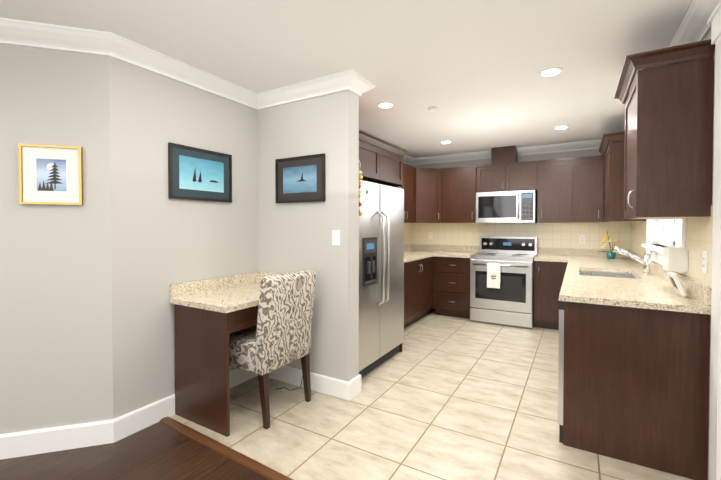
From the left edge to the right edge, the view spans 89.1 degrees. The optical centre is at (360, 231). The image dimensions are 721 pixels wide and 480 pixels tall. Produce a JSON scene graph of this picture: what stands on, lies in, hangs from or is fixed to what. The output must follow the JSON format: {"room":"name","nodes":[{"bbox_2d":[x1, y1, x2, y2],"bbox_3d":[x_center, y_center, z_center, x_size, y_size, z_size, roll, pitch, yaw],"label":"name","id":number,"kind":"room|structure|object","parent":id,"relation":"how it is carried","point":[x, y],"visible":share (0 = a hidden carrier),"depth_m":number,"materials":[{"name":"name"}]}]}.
{"room":"kitchen","nodes":[
{"label":"kitchen","id":0,"kind":"room"},
{"bbox_2d":[0,43,112,433],"bbox_3d":[-3.176,0.070,1.726,3.500,2.400,0.100,0,1,-17],"label":"wall","id":1,"kind":"structure","parent":0,"point":[56,357],"depth_m":2.11,"materials":[{"name":"grey paint"}]},
{"bbox_2d":[18,143,82,204],"bbox_3d":[-1.759,-0.323,2.085,0.295,0.335,0.020,0,1,-17],"label":"picture","id":2,"kind":"object","parent":1,"relation":"attached to","point":[50,174],"visible":1,"depth_m":2.08,"materials":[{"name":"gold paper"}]},
{"bbox_2d":[0,366,360,459],"bbox_3d":[-2.417,1.198,2.026,3.311,0.134,3.927,1,1,31],"label":"baseboard","id":3,"kind":"structure","parent":1,"relation":"attached to","point":[34,442],"depth_m":2.22,"materials":[{"name":"white wood"}]},
{"bbox_2d":[0,0,719,164],"bbox_3d":[-0.980,-1.093,2.430,5.335,0.097,8.150,1,1,31],"label":"crown molding","id":4,"kind":"structure","parent":1,"relation":"attached to","point":[694,26],"depth_m":2.41,"materials":[{"name":"white wood"}]},
{"bbox_2d":[0,421,269,479],"bbox_3d":[-2.082,1.313,0.593,5.520,0.050,3.998,1,1,31],"label":"floor","id":5,"kind":"structure","parent":0,"point":[159,450],"depth_m":2.01,"materials":[{"name":"brown wood"}]},
{"bbox_2d":[160,416,292,479],"bbox_3d":[-0.084,1.265,1.665,2.937,0.012,0.167,1,1,31],"label":"threshold strip","id":6,"kind":"object","parent":5,"relation":"on","point":[245,460],"depth_m":2.09,"materials":[{"name":"brown wood"}]},
{"bbox_2d":[109,56,410,418],"bbox_3d":[-0.368,0.031,4.173,0.100,2.400,4.560,1,1,31],"label":"wall","id":7,"kind":"structure","parent":0,"point":[161,241],"depth_m":2.44,"materials":[{"name":"grey paint"}]},
{"bbox_2d":[168,142,231,202],"bbox_3d":[-1.164,-0.419,2.700,0.020,0.377,0.516,1,1,31],"label":"picture","id":8,"kind":"object","parent":7,"relation":"attached to","point":[194,173],"visible":0.94,"depth_m":2.67,"materials":[{"name":"black"}]},
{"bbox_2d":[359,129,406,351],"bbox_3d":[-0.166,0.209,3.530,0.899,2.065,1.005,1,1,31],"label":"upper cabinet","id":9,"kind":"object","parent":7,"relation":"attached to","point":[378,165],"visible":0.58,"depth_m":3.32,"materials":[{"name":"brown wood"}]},
{"bbox_2d":[359,167,362,215],"bbox_3d":[-0.012,-0.339,2.899,0.050,0.425,0.068,1,1,31],"label":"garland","id":10,"kind":"object","parent":9,"relation":"hanging from","point":[360,190],"visible":0.75,"depth_m":2.89,"materials":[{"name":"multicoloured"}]},
{"bbox_2d":[404,223,411,244],"bbox_3d":[0.266,0.083,5.140,0.006,0.475,2.210,1,1,31],"label":"backsplash","id":11,"kind":"structure","parent":7,"relation":"attached to","point":[407,226],"depth_m":5.98,"materials":[{"name":"tile"}]},
{"bbox_2d":[403,163,414,222],"bbox_3d":[0.448,-0.537,5.117,0.327,0.816,0.867,1,1,31],"label":"upper cabinet","id":12,"kind":"object","parent":7,"relation":"attached to","point":[409,189],"depth_m":5.23,"materials":[{"name":"brown wood"}]},
{"bbox_2d":[258,90,358,381],"bbox_3d":[-0.453,0.049,3.020,0.930,2.400,0.150,1,1,31],"label":"wall","id":13,"kind":"structure","parent":0,"point":[294,237],"depth_m":2.84,"materials":[{"name":"grey paint"}]},
{"bbox_2d":[275,153,325,202],"bbox_3d":[-0.489,-0.419,2.933,0.500,0.365,0.020,1,1,31],"label":"picture","id":14,"kind":"object","parent":13,"relation":"attached to","point":[300,179],"visible":0.94,"depth_m":2.92,"materials":[{"name":"black"}]},
{"bbox_2d":[332,230,339,245],"bbox_3d":[-0.186,0.046,2.769,0.072,0.116,0.008,1,1,31],"label":"light switch","id":15,"kind":"object","parent":13,"relation":"attached to","point":[335,237],"visible":1,"depth_m":2.77,"materials":[{"name":"white plastic"}]},
{"bbox_2d":[0,0,692,157],"bbox_3d":[-0.973,-1.166,2.425,5.520,0.050,8.350,1,1,31],"label":"ceiling","id":16,"kind":"structure","parent":0,"point":[470,70],"depth_m":2.29,"materials":[{"name":"white paint"}]},
{"bbox_2d":[377,102,393,107],"bbox_3d":[0.228,-1.152,3.335,0.156,0.008,0.156,1,1,31],"label":"recessed light","id":17,"kind":"object","parent":16,"relation":"in","point":[385,105],"visible":1,"depth_m":3.33,"materials":[{"name":"white"}]},
{"bbox_2d":[428,106,436,111],"bbox_3d":[0.669,-1.142,3.412,0.080,0.030,0.080,1,1,31],"label":"smoke detector","id":18,"kind":"object","parent":16,"relation":"attached to","point":[431,108],"visible":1,"depth_m":3.39,"materials":[{"name":"white plastic"}]},
{"bbox_2d":[440,140,451,143],"bbox_3d":[1.117,-1.175,4.796,0.156,0.008,0.156,1,1,31],"label":"recessed light","id":19,"kind":"object","parent":16,"relation":"in","point":[445,142],"visible":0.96,"depth_m":4.79,"materials":[{"name":"white"}]},
{"bbox_2d":[539,67,562,76],"bbox_3d":[1.361,-1.141,2.618,0.156,0.008,0.156,1,1,31],"label":"recessed light","id":20,"kind":"object","parent":16,"relation":"in","point":[551,71],"visible":1,"depth_m":2.61,"materials":[{"name":"white"}]},
{"bbox_2d":[554,125,568,128],"bbox_3d":[2.241,-1.164,4.084,0.156,0.008,0.156,1,1,31],"label":"recessed light","id":21,"kind":"object","parent":16,"relation":"in","point":[562,127],"visible":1,"depth_m":4.07,"materials":[{"name":"white"}]},
{"bbox_2d":[170,310,692,479],"bbox_3d":[1.027,1.266,3.535,3.170,0.050,4.468,1,1,31],"label":"floor","id":22,"kind":"structure","parent":0,"point":[441,397],"depth_m":2.44,"materials":[{"name":"beige tile"}]},
{"bbox_2d":[170,272,279,436],"bbox_3d":[-0.852,0.804,2.709,0.567,0.900,0.807,1,1,31],"label":"desk","id":23,"kind":"object","parent":22,"relation":"on","point":[211,315],"visible":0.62,"depth_m":2.40,"materials":[{"name":"brown wood"}]},
{"bbox_2d":[229,270,315,428],"bbox_3d":[-0.684,0.769,2.639,0.571,0.973,0.490,1,1,31],"label":"chair","id":24,"kind":"object","parent":22,"relation":"on","point":[277,336],"visible":0.88,"depth_m":2.43,"materials":[{"name":"fabric"}]},
{"bbox_2d":[359,180,403,377],"bbox_3d":[-0.117,0.394,3.535,0.928,1.695,0.910,1,1,31],"label":"fridge","id":25,"kind":"object","parent":22,"relation":"on","point":[381,278],"visible":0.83,"depth_m":3.26,"materials":[{"name":"silver metal"}]},
{"bbox_2d":[404,262,407,327],"bbox_3d":[0.123,0.798,4.325,0.597,0.860,0.642,1,1,31],"label":"base cabinet","id":26,"kind":"object","parent":22,"relation":"on","point":[406,263],"depth_m":4.49,"materials":[{"name":"brown wood"}]},
{"bbox_2d":[408,257,431,325],"bbox_3d":[0.502,0.788,4.964,0.597,0.860,1.100,1,1,31],"label":"base cabinet","id":27,"kind":"object","parent":22,"relation":"on","point":[418,289],"depth_m":4.86,"materials":[{"name":"brown wood"}]},
{"bbox_2d":[404,244,435,262],"bbox_3d":[0.542,0.289,4.991,0.630,0.134,2.224,1,1,31],"label":"countertop","id":28,"kind":"structure","parent":27,"relation":"on","point":[412,252],"depth_m":5.77,"materials":[{"name":"stone"}]},
{"bbox_2d":[432,257,434,310],"bbox_3d":[0.925,0.777,5.677,0.597,0.860,0.669,1,1,31],"label":"base cabinet","id":29,"kind":"object","parent":22,"relation":"on","point":[432,257],"depth_m":5.34,"materials":[{"name":"brown wood"}]},
{"bbox_2d":[433,256,469,318],"bbox_3d":[1.434,0.781,5.417,0.545,0.860,0.597,1,1,31],"label":"base cabinet","id":30,"kind":"object","parent":22,"relation":"on","point":[451,286],"depth_m":5.17,"materials":[{"name":"brown wood"}]},
{"bbox_2d":[436,245,479,257],"bbox_3d":[1.441,0.283,5.387,0.512,0.134,0.627,1,1,31],"label":"countertop","id":31,"kind":"structure","parent":30,"relation":"on","point":[460,251],"depth_m":5.57,"materials":[{"name":"stone"}]},
{"bbox_2d":[470,236,537,328],"bbox_3d":[1.952,0.643,4.990,0.770,1.150,0.746,1,1,31],"label":"range","id":32,"kind":"object","parent":22,"relation":"on","point":[502,280],"visible":1,"depth_m":4.75,"materials":[{"name":"silver metal"}]},
{"bbox_2d":[534,261,567,329],"bbox_3d":[2.514,0.791,4.777,0.405,0.860,0.597,1,1,31],"label":"base cabinet","id":33,"kind":"object","parent":22,"relation":"on","point":[548,275],"depth_m":4.56,"materials":[{"name":"brown wood"}]},
{"bbox_2d":[534,248,563,261],"bbox_3d":[2.481,0.293,4.760,0.358,0.134,0.647,1,1,31],"label":"countertop","id":34,"kind":"structure","parent":33,"relation":"on","point":[544,254],"depth_m":4.98,"materials":[{"name":"stone"}]},
{"bbox_2d":[563,301,709,479],"bbox_3d":[1.689,0.830,2.383,0.656,0.860,0.876,1,1,31],"label":"base cabinet","id":35,"kind":"object","parent":22,"relation":"on","point":[636,386],"depth_m":1.98,"materials":[{"name":"brown wood"}]},
{"bbox_2d":[558,286,563,442],"bbox_3d":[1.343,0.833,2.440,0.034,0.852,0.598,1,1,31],"label":"dishwasher","id":36,"kind":"object","parent":35,"relation":"attached to","point":[561,363],"visible":0.57,"depth_m":2.18,"materials":[{"name":"silver metal"}]},
{"bbox_2d":[556,248,711,314],"bbox_3d":[2.264,0.398,3.373,0.684,0.299,3.257,1,1,31],"label":"countertop","id":37,"kind":"structure","parent":35,"relation":"on","point":[627,283],"depth_m":2.40,"materials":[{"name":"stone"}]},
{"bbox_2d":[596,231,619,258],"bbox_3d":[3.061,0.153,4.491,0.286,0.354,0.164,1,1,31],"label":"flower pot","id":38,"kind":"object","parent":37,"relation":"on","point":[611,255],"visible":0.96,"depth_m":4.46,"materials":[{"name":"teal"}]},
{"bbox_2d":[612,246,657,274],"bbox_3d":[2.269,0.233,3.042,0.310,0.239,0.073,0,1,22],"label":"faucet","id":39,"kind":"object","parent":37,"relation":"on","point":[646,261],"visible":0.98,"depth_m":3.01,"materials":[{"name":"silver metal"}]},
{"bbox_2d":[668,272,685,296],"bbox_3d":[1.817,0.300,2.103,0.064,0.123,0.120,1,1,31],"label":"telephone","id":40,"kind":"object","parent":37,"relation":"on","point":[675,281],"visible":1,"depth_m":2.06,"materials":[{"name":"white plastic"}]},
{"bbox_2d":[411,149,606,211],"bbox_3d":[2.140,0.011,5.395,3.170,2.400,0.100,1,1,31],"label":"wall","id":41,"kind":"structure","parent":0,"point":[566,154],"depth_m":5.17,"materials":[{"name":"grey paint"}]},
{"bbox_2d":[415,168,442,222],"bbox_3d":[0.968,-0.546,5.660,0.668,0.816,0.616,1,1,31],"label":"upper cabinet","id":42,"kind":"object","parent":41,"relation":"attached to","point":[428,181],"depth_m":5.46,"materials":[{"name":"brown wood"}]},
{"bbox_2d":[428,232,432,238],"bbox_3d":[1.133,0.063,5.922,0.072,0.116,0.008,1,1,31],"label":"electrical outlet","id":43,"kind":"object","parent":41,"relation":"attached to","point":[430,235],"visible":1,"depth_m":5.92,"materials":[{"name":"white plastic"}]},
{"bbox_2d":[443,165,478,222],"bbox_3d":[1.481,-0.543,5.504,0.574,0.816,0.362,1,1,31],"label":"upper cabinet","id":44,"kind":"object","parent":41,"relation":"attached to","point":[460,184],"depth_m":5.35,"materials":[{"name":"brown wood"}]},
{"bbox_2d":[479,160,538,191],"bbox_3d":[2.077,-0.753,5.168,0.790,0.386,0.327,1,1,31],"label":"upper cabinet","id":45,"kind":"object","parent":41,"relation":"attached to","point":[517,176],"depth_m":5.00,"materials":[{"name":"brown wood"}]},
{"bbox_2d":[491,146,517,163],"bbox_3d":[2.051,-1.066,5.207,0.310,0.236,0.277,1,1,31],"label":"duct","id":46,"kind":"object","parent":45,"relation":"on","point":[506,154],"visible":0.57,"depth_m":5.09,"materials":[{"name":"brown wood"}]},
{"bbox_2d":[476,190,537,222],"bbox_3d":[2.043,-0.340,5.127,0.760,0.430,0.443,1,1,31],"label":"microwave","id":47,"kind":"object","parent":45,"relation":"attached to","point":[520,206],"visible":1,"depth_m":4.96,"materials":[{"name":"silver metal"}]},
{"bbox_2d":[412,222,627,249],"bbox_3d":[2.100,0.079,5.358,2.940,0.475,0.006,1,1,31],"label":"backsplash","id":48,"kind":"structure","parent":41,"relation":"attached to","point":[550,235],"depth_m":5.14,"materials":[{"name":"tile"}]},
{"bbox_2d":[537,157,578,222],"bbox_3d":[2.617,-0.533,4.851,0.466,0.816,0.327,1,1,31],"label":"upper cabinet","id":49,"kind":"object","parent":41,"relation":"attached to","point":[569,190],"depth_m":4.71,"materials":[{"name":"brown wood"}]},
{"bbox_2d":[579,235,585,243],"bbox_3d":[2.940,0.100,4.852,0.072,0.116,0.008,1,1,31],"label":"electrical outlet","id":50,"kind":"object","parent":41,"relation":"attached to","point":[582,238],"visible":1,"depth_m":4.85,"materials":[{"name":"white plastic"}]},
{"bbox_2d":[579,155,603,222],"bbox_3d":[2.878,-0.530,4.697,0.384,0.816,0.327,1,1,31],"label":"upper cabinet","id":51,"kind":"object","parent":41,"relation":"attached to","point":[591,168],"depth_m":4.53,"materials":[{"name":"brown wood"}]},
{"bbox_2d":[655,29,714,479],"bbox_3d":[1.358,0.081,1.064,0.100,2.400,8.350,1,1,31],"label":"wall","id":52,"kind":"structure","parent":0,"point":[708,36],"depth_m":1.83,"materials":[{"name":"grey paint"}]},
{"bbox_2d":[603,131,645,221],"bbox_3d":[2.755,-0.544,3.814,0.300,0.870,0.523,1,1,31],"label":"upper cabinet","id":53,"kind":"object","parent":52,"relation":"attached to","point":[613,156],"depth_m":3.64,"materials":[{"name":"brown wood"}]},
{"bbox_2d":[641,218,686,274],"bbox_3d":[2.369,-0.183,2.815,0.150,0.870,1.480,1,1,31],"label":"window","id":54,"kind":"structure","parent":52,"relation":"in","point":[668,228],"depth_m":3.07,"materials":[{"name":"white glass"}]},
{"bbox_2d":[614,39,714,218],"bbox_3d":[1.751,-0.510,2.176,0.357,0.860,0.734,1,1,31],"label":"upper cabinet","id":55,"kind":"object","parent":52,"relation":"attached to","point":[668,145],"visible":0.94,"depth_m":1.90,"materials":[{"name":"brown wood"}]},
{"bbox_2d":[628,205,712,286],"bbox_3d":[2.551,0.099,3.182,0.006,0.505,3.290,1,1,31],"label":"backsplash","id":56,"kind":"structure","parent":52,"relation":"attached to","point":[631,236],"depth_m":2.06,"materials":[{"name":"tile"}]},
{"bbox_2d":[663,247,687,271],"bbox_3d":[1.955,0.169,2.275,0.093,0.145,0.160,1,1,31],"label":"wall-mounted box","id":57,"kind":"object","parent":52,"relation":"attached to","point":[675,259],"visible":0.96,"depth_m":2.21,"materials":[{"name":"white plastic"}]},
{"bbox_2d":[702,251,707,273],"bbox_3d":[1.778,0.157,1.892,0.008,0.116,0.072,1,1,31],"label":"electrical outlet","id":58,"kind":"object","parent":52,"relation":"attached to","point":[704,261],"visible":1,"depth_m":1.88,"materials":[{"name":"white plastic"}]},
{"bbox_2d":[707,0,720,479],"bbox_3d":[1.403,0.127,1.277,0.040,2.300,1.200,1,1,31],"label":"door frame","id":59,"kind":"structure","parent":52,"relation":"attached to","point":[714,20],"depth_m":1.70,"materials":[{"name":"white wood"}]}
]}

